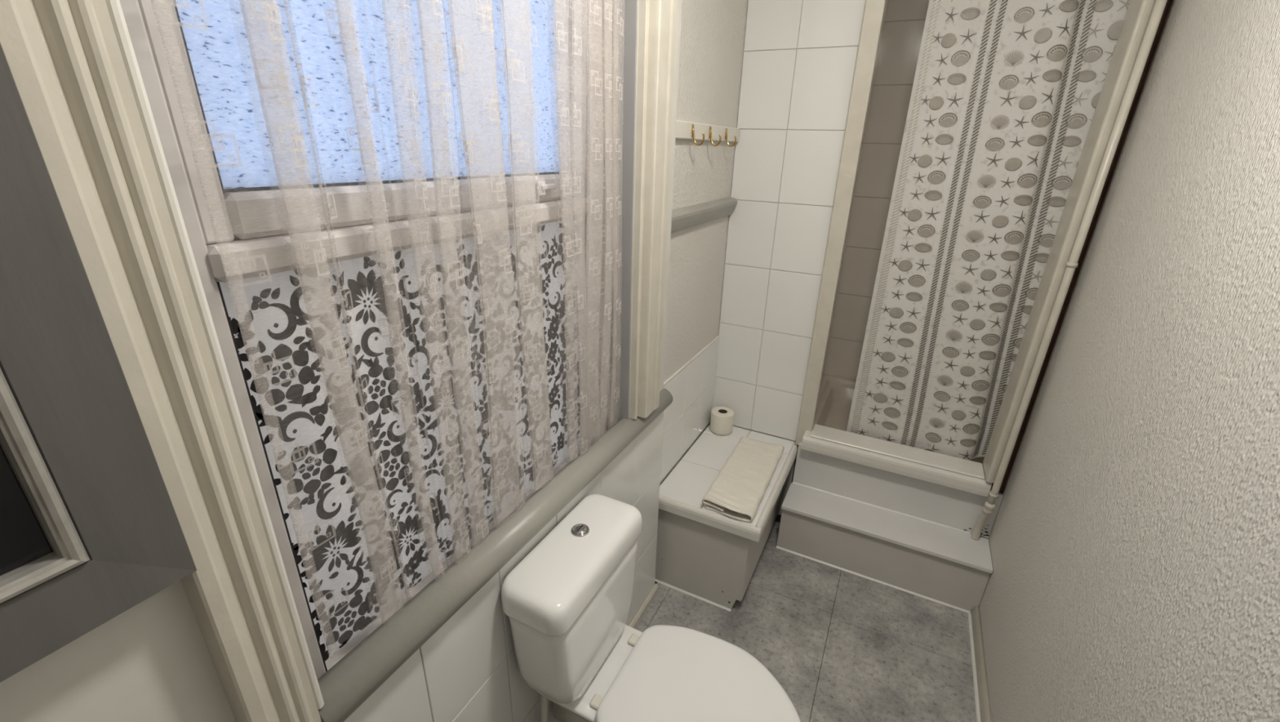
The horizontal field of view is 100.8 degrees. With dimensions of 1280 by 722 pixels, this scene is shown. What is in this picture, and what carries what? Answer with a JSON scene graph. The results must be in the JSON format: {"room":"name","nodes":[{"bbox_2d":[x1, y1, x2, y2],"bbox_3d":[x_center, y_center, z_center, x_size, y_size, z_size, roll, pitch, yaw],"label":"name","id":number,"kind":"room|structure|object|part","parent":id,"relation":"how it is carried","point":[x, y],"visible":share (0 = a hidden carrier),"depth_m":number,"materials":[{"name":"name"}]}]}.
{"room":"bathroom","nodes":[
{"label":"bathroom","id":0,"kind":"room"},
{"bbox_2d":[0,0,682,721],"bbox_3d":[-0.609,0.193,0.648,0.255,2.420,2.597,12,25,24],"label":"wall","id":1,"kind":"structure","parent":0,"point":[152,661],"depth_m":0.92,"materials":[{"name":"tile"}]},
{"bbox_2d":[0,42,196,681],"bbox_3d":[-0.621,-0.034,0.158,0.041,0.771,0.642,12,25,24],"label":"framed mirror","id":2,"kind":"object","parent":1,"relation":"attached to","point":[91,530],"visible":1,"depth_m":0.45,"materials":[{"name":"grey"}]},
{"bbox_2d":[0,444,53,575],"bbox_3d":[-0.623,-0.034,0.159,0.008,0.605,0.475,12,25,24],"label":"mirror glass","id":3,"kind":"object","parent":2,"relation":"on","point":[26,543],"depth_m":0.45,"materials":[{"name":"grey mirror"}]},
{"bbox_3d":[-0.795,0.317,0.002,0.004,1.570,1.276,12,25,24],"label":"splash panel","id":4,"kind":"part","parent":1,"relation":"part of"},
{"bbox_2d":[0,0,321,721],"bbox_3d":[-0.472,0.203,0.599,0.044,2.393,0.082,12,25,24],"label":"trim","id":5,"kind":"structure","parent":1,"relation":"attached to","point":[64,59],"depth_m":0.50,"materials":[{"name":"white wood"}]},
{"bbox_2d":[105,0,324,708],"bbox_3d":[-0.448,-0.212,0.479,0.024,1.532,0.012,12,25,24],"label":"trim","id":6,"kind":"structure","parent":1,"relation":"attached to","point":[114,7],"depth_m":0.54,"materials":[{"name":"white wood"}]},
{"bbox_2d":[119,0,638,678],"bbox_3d":[-0.310,-0.239,0.991,0.160,1.424,0.981,12,25,24],"label":"window","id":7,"kind":"structure","parent":1,"relation":"in","point":[187,73],"depth_m":0.87,"materials":[{"name":"paint"}]},
{"bbox_3d":[-0.336,-0.543,0.824,0.005,0.496,0.708,12,25,24],"label":"pane","id":8,"kind":"part","parent":7,"relation":"part of","materials":[{"name":"clear glass"}]},
{"bbox_2d":[151,0,623,618],"bbox_3d":[-0.260,-0.244,0.962,0.037,1.251,0.966,12,25,24],"label":"curtain","id":9,"kind":"object","parent":7,"relation":"hanging from","point":[468,144],"visible":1,"depth_m":0.88,"materials":[{"name":"white fabric"}]},
{"bbox_3d":[-0.349,0.076,1.091,0.006,0.657,0.804,12,25,24],"label":"pane","id":10,"kind":"part","parent":7,"relation":"part of","materials":[{"name":"white"}]},
{"bbox_3d":[-0.341,-0.294,0.942,0.064,0.054,0.738,12,25,24],"label":"opening light rail","id":11,"kind":"part","parent":7,"relation":"part of","materials":[{"name":"paint"}]},
{"bbox_2d":[228,217,580,660],"bbox_3d":[-0.346,0.077,1.090,0.001,0.653,0.798,12,25,24],"label":"print","id":12,"kind":"object","parent":7,"relation":"attached to","point":[387,305],"depth_m":0.94},
{"bbox_3d":[-0.365,0.387,1.222,0.055,0.016,0.806,12,25,24],"label":"rail","id":13,"kind":"part","parent":7,"relation":"part of","materials":[{"name":"paint"}]},
{"bbox_3d":[-0.207,-0.361,1.107,0.012,0.030,0.025,12,25,24],"label":"handle","id":14,"kind":"part","parent":7,"relation":"part of","materials":[{"name":"paint"}]},
{"bbox_3d":[-0.193,-0.368,1.118,0.010,0.012,0.050,12,25,24],"label":"handle lever","id":15,"kind":"part","parent":7,"relation":"part of","materials":[{"name":"paint"}]},
{"bbox_2d":[317,387,672,721],"bbox_3d":[-0.196,0.325,1.294,0.060,0.065,1.242,12,25,24],"label":"window sill","id":16,"kind":"structure","parent":1,"relation":"attached to","point":[346,685],"depth_m":1.00,"materials":[{"name":"grey paint"}]},
{"bbox_2d":[628,582,658,627],"bbox_3d":[-0.210,1.104,1.615,0.014,0.024,1.230,12,25,24],"label":"baseboard","id":17,"kind":"structure","parent":1,"relation":"attached to","point":[641,611],"depth_m":2.02,"materials":[{"name":"white wood"}]},
{"bbox_2d":[629,0,677,419],"bbox_3d":[0.036,-0.552,1.345,0.044,1.532,0.120,12,25,24],"label":"trim","id":18,"kind":"structure","parent":1,"relation":"attached to","point":[657,19],"depth_m":1.37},
{"bbox_2d":[659,0,747,485],"bbox_3d":[0.166,-0.382,2.111,0.212,2.420,0.908,12,25,24],"label":"wall","id":19,"kind":"structure","parent":0,"point":[712,38],"depth_m":1.93,"materials":[{"name":"paper"}]},
{"bbox_3d":[0.201,0.001,2.119,0.008,0.008,0.701,12,25,24],"label":"tile edge trim","id":20,"kind":"part","parent":19,"relation":"part of","materials":[{"name":"white tile"}]},
{"bbox_2d":[671,196,737,232],"bbox_3d":[0.226,-0.526,1.893,0.034,0.068,0.692,12,25,24],"label":"trim","id":21,"kind":"structure","parent":19,"relation":"attached to","point":[688,216],"depth_m":1.85,"materials":[{"name":"grey paint"}]},
{"bbox_2d":[675,120,739,146],"bbox_3d":[0.246,-0.763,1.792,0.060,0.068,0.691,12,25,24],"label":"hook rail","id":22,"kind":"object","parent":19,"relation":"attached to","point":[684,130],"visible":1,"depth_m":1.77,"materials":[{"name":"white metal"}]},
{"bbox_2d":[712,0,866,515],"bbox_3d":[0.563,-0.412,2.212,0.418,2.420,0.050,12,25,24],"label":"wall","id":23,"kind":"structure","parent":0,"point":[799,56],"depth_m":2.09,"materials":[{"name":"tile"}]},
{"bbox_2d":[795,0,888,444],"bbox_3d":[0.769,-0.556,2.022,0.061,1.998,0.080,12,25,24],"label":"trim","id":24,"kind":"structure","parent":23,"relation":"attached to","point":[874,13],"depth_m":1.97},
{"bbox_3d":[1.137,-1.351,1.575,0.648,0.022,0.022,12,25,24],"label":"rail","id":25,"kind":"object","parent":23,"relation":"attached to","visible":0},
{"bbox_2d":[846,0,1129,460],"bbox_3d":[1.199,-0.458,1.895,0.598,1.822,0.045,11,24,21],"label":"shower curtain","id":26,"kind":"object","parent":25,"relation":"hanging from","point":[1005,95],"visible":0.8,"depth_m":1.87,"materials":[{"name":"white fabric"}]},
{"bbox_2d":[634,514,977,721],"bbox_3d":[0.300,1.254,1.474,1.610,0.121,4.500,12,25,24],"label":"floor","id":27,"kind":"structure","parent":0,"point":[843,646],"depth_m":1.94,"materials":[{"name":"grey tile"}]},
{"bbox_2d":[501,493,800,721],"bbox_3d":[0.058,0.834,1.284,0.657,0.789,0.442,12,25,24],"label":"toilet","id":28,"kind":"object","parent":27,"relation":"on","point":[567,602],"visible":1,"depth_m":1.26,"materials":[{"name":"ceramic"}]},
{"bbox_3d":[-0.146,0.458,1.259,0.168,0.069,0.400,12,25,24],"label":"cistern lid","id":29,"kind":"part","parent":28,"relation":"part of","materials":[{"name":"ceramic"}]},
{"bbox_2d":[537,623,642,721],"bbox_3d":[-0.109,0.830,1.401,0.240,0.098,0.275,12,25,24],"label":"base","id":30,"kind":"object","parent":28,"relation":"attached to","point":[586,706],"depth_m":1.34,"materials":[{"name":"ceramic"}]},
{"bbox_3d":[0.157,0.822,1.252,0.459,0.024,0.397,12,25,24],"label":"seat lid","id":31,"kind":"part","parent":28,"relation":"part of","materials":[{"name":"plastic"}]},
{"bbox_2d":[654,423,797,611],"bbox_3d":[0.375,0.633,2.283,0.426,0.422,0.682,12,25,24],"label":"bench","id":32,"kind":"object","parent":27,"relation":"on","point":[710,556],"visible":0.85,"depth_m":2.04,"materials":[{"name":"white tile"}]},
{"bbox_3d":[0.218,0.743,2.038,0.389,0.389,0.018,12,25,24],"label":"panel","id":33,"kind":"part","parent":32,"relation":"part of","materials":[{"name":"white wood"}]},
{"bbox_2d":[710,405,734,435],"bbox_3d":[0.382,0.278,2.465,0.106,0.100,0.106,12,25,24],"label":"toilet roll","id":34,"kind":"object","parent":32,"relation":"on","point":[722,420],"visible":1,"depth_m":2.43,"materials":[{"name":"paper"}]},
{"bbox_2d":[702,435,784,522],"bbox_3d":[0.429,0.445,2.126,0.205,0.050,0.558,12,25,24],"label":"folded towel","id":35,"kind":"object","parent":32,"relation":"on","point":[738,490],"visible":1,"depth_m":2.06,"materials":[{"name":"fabric"}]},
{"bbox_3d":[0.522,0.654,2.200,0.015,0.330,0.584,12,25,24],"label":"panel","id":36,"kind":"part","parent":32,"relation":"part of","materials":[{"name":"white wood"}]},
{"bbox_2d":[776,482,993,612],"bbox_3d":[0.995,0.772,2.234,0.780,0.234,0.192,12,25,24],"label":"wooden step","id":37,"kind":"structure","parent":27,"relation":"on","point":[944,565],"depth_m":2.16,"materials":[{"name":"white wood"}]},
{"bbox_2d":[792,423,1003,537],"bbox_3d":[1.057,0.498,2.231,0.775,0.278,0.134,12,25,24],"label":"shower base","id":38,"kind":"object","parent":37,"relation":"on","point":[947,491],"visible":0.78,"depth_m":2.19,"materials":[{"name":"white ceramic"}]},
{"bbox_2d":[823,0,928,380],"bbox_3d":[1.408,-0.588,2.703,0.960,2.420,0.156,12,25,24],"label":"wall","id":39,"kind":"structure","parent":0,"point":[904,20],"depth_m":2.62,"materials":[{"name":"tile"}]},
{"bbox_2d":[814,373,984,471],"bbox_3d":[1.247,0.344,2.611,0.805,0.157,0.746,12,25,24],"label":"shower tray","id":40,"kind":"object","parent":39,"relation":"attached to","point":[836,395],"visible":0.12,"depth_m":2.86,"materials":[{"name":"ceramic"}]},
{"bbox_2d":[970,0,1279,721],"bbox_3d":[0.936,0.210,0.716,0.220,2.420,4.100,12,25,24],"label":"wall","id":41,"kind":"structure","parent":0,"point":[1134,539],"depth_m":1.07,"materials":[{"name":"paint"}]},
{"bbox_2d":[968,612,980,721],"bbox_3d":[0.584,1.477,0.782,0.009,0.006,3.065,12,25,24],"label":"trim","id":42,"kind":"structure","parent":41,"relation":"attached to","point":[974,668],"depth_m":1.82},
{"bbox_2d":[970,605,991,721],"bbox_3d":[0.600,1.462,0.773,0.021,0.042,3.073,12,25,24],"label":"baseboard","id":43,"kind":"structure","parent":41,"relation":"attached to","point":[981,673],"depth_m":1.80,"materials":[{"name":"white wood"}]},
{"bbox_2d":[982,0,1155,482],"bbox_3d":[1.378,-0.448,1.681,0.040,1.905,0.150,12,25,24],"label":"trim","id":44,"kind":"structure","parent":41,"relation":"attached to","point":[1139,12],"depth_m":1.65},
{"bbox_2d":[971,0,1167,540],"bbox_3d":[1.355,-0.296,1.675,0.036,2.182,0.078,12,25,24],"label":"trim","id":45,"kind":"structure","parent":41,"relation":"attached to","point":[988,508],"depth_m":1.62,"materials":[{"name":"white plastic"}]},
{"bbox_2d":[1001,0,1173,493],"bbox_3d":[1.444,-0.321,1.743,0.004,2.184,0.079,12,25,24],"label":"trim","id":46,"kind":"structure","parent":41,"relation":"attached to","point":[1171,1],"depth_m":1.66,"materials":[{"name":"brown wood"}]}
]}

